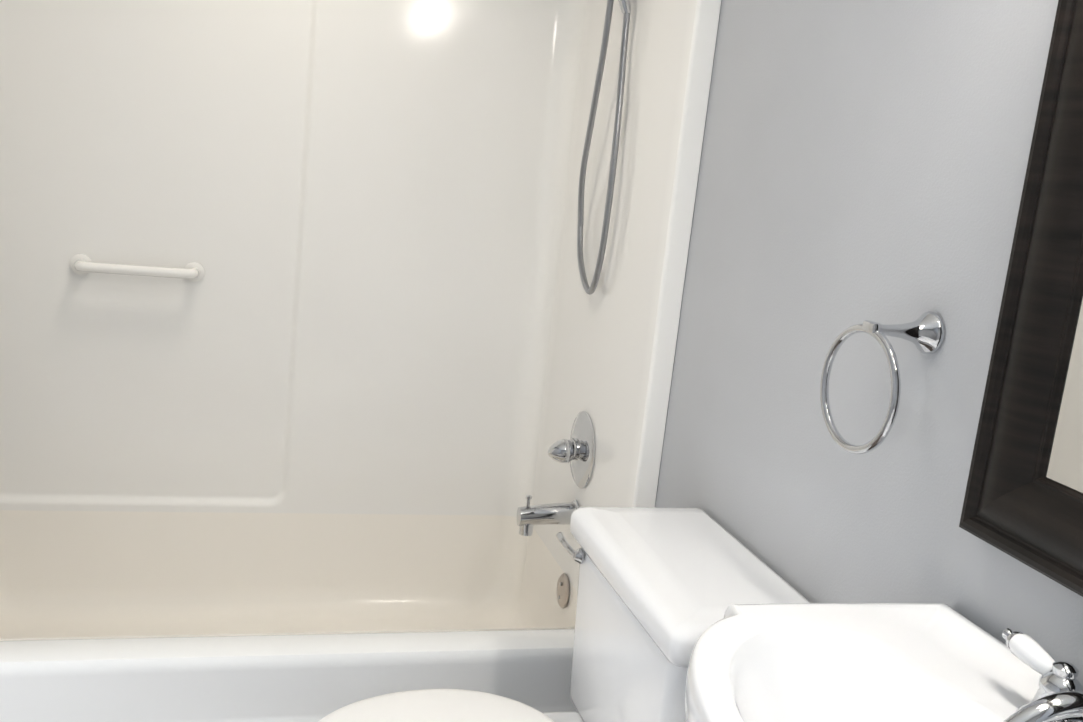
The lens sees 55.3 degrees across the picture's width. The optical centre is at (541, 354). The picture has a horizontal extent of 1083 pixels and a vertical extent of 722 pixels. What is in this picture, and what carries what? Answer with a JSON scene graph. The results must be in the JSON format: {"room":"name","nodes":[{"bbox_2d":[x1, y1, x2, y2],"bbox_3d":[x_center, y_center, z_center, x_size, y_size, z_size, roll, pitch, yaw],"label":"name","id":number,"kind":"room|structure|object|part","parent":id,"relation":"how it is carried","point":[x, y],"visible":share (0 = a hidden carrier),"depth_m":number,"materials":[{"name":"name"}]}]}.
{"room":"bathroom","nodes":[
{"label":"bathroom","id":0,"kind":"room"},
{"bbox_2d":[655,0,1082,685],"bbox_3d":[0.566,-0.062,1.351,0.120,2.490,3.540,3,11,-16],"label":"wall","id":1,"kind":"structure","parent":0,"point":[863,160],"depth_m":1.51,"materials":[{"name":"grey paint"}]},
{"bbox_2d":[820,311,943,453],"bbox_3d":[0.448,0.035,1.349,0.093,0.194,0.165,3,11,-16],"label":"towel ring","id":2,"kind":"object","parent":1,"relation":"attached to","point":[924,333],"visible":1,"depth_m":1.32,"materials":[{"name":"silver metal"}]},
{"bbox_2d":[959,0,1082,596],"bbox_3d":[0.635,-0.192,0.840,0.035,0.946,0.631,3,11,-16],"label":"mirror","id":3,"kind":"object","parent":1,"relation":"attached to","point":[1023,501],"visible":1,"depth_m":1.11,"materials":[{"name":"brown wood"}]},
{"bbox_3d":[-0.361,1.141,1.360,1.770,0.060,3.540,3,11,-16],"label":"floor","id":4,"kind":"structure","parent":0,"visible":0},
{"bbox_2d":[0,0,720,721],"bbox_3d":[-0.563,-0.127,2.318,1.528,2.021,0.848,3,11,-16],"label":"shower","id":5,"kind":"object","parent":4,"relation":"on","point":[338,338],"visible":0.92,"depth_m":2.67,"materials":[{"name":"white plastic"}]},
{"bbox_2d":[0,510,634,721],"bbox_3d":[-0.648,0.690,2.462,1.526,0.354,0.828,3,11,-16],"label":"tub","id":6,"kind":"object","parent":5,"relation":"in","point":[106,615],"depth_m":2.70,"materials":[{"name":"white plastic"}]},
{"bbox_3d":[0.015,0.394,2.537,0.145,0.099,0.064,3,11,-16],"label":"spout","id":7,"kind":"part","parent":5,"relation":"part of","materials":[{"name":"silver metal"}]},
{"bbox_3d":[0.052,0.596,2.605,0.015,0.086,0.086,3,11,-16],"label":"overflow plate","id":8,"kind":"part","parent":5,"relation":"part of","materials":[{"name":"silver metal"}]},
{"bbox_2d":[318,507,809,721],"bbox_3d":[-0.026,0.688,1.706,0.736,0.766,0.540,3,11,-16],"label":"toilet","id":9,"kind":"object","parent":4,"relation":"on","point":[660,591],"visible":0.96,"depth_m":1.70,"materials":[{"name":"white ceramic"}]},
{"bbox_3d":[-0.167,0.643,1.671,0.442,0.035,0.362,3,11,-16],"label":"seat","id":10,"kind":"part","parent":9,"relation":"part of","materials":[{"name":"white plastic"}]},
{"bbox_3d":[0.052,0.356,1.895,0.028,0.033,0.087,3,11,-16],"label":"flush lever","id":11,"kind":"part","parent":9,"relation":"part of","materials":[{"name":"silver metal"}]},
{"bbox_3d":[0.241,0.359,1.699,0.261,0.064,0.525,3,11,-16],"label":"tank lid","id":12,"kind":"part","parent":9,"relation":"part of","materials":[{"name":"white ceramic"}]},
{"bbox_3d":[0.224,0.548,1.741,0.236,0.326,0.470,3,11,-16],"label":"tank","id":13,"kind":"part","parent":9,"relation":"part of","materials":[{"name":"white ceramic"}]},
{"bbox_2d":[685,603,1082,721],"bbox_3d":[0.329,0.756,0.997,0.438,0.969,0.619,3,11,-16],"label":"sink","id":14,"kind":"object","parent":4,"relation":"on","point":[860,662],"visible":1,"depth_m":1.10,"materials":[{"name":"white ceramic"}]},
{"bbox_2d":[1001,628,1082,721],"bbox_3d":[0.481,0.331,0.940,0.133,0.084,0.269,3,11,-16],"label":"faucet","id":15,"kind":"object","parent":14,"relation":"on","point":[1057,696],"depth_m":1.00,"materials":[{"name":"silver metal"}]}
]}

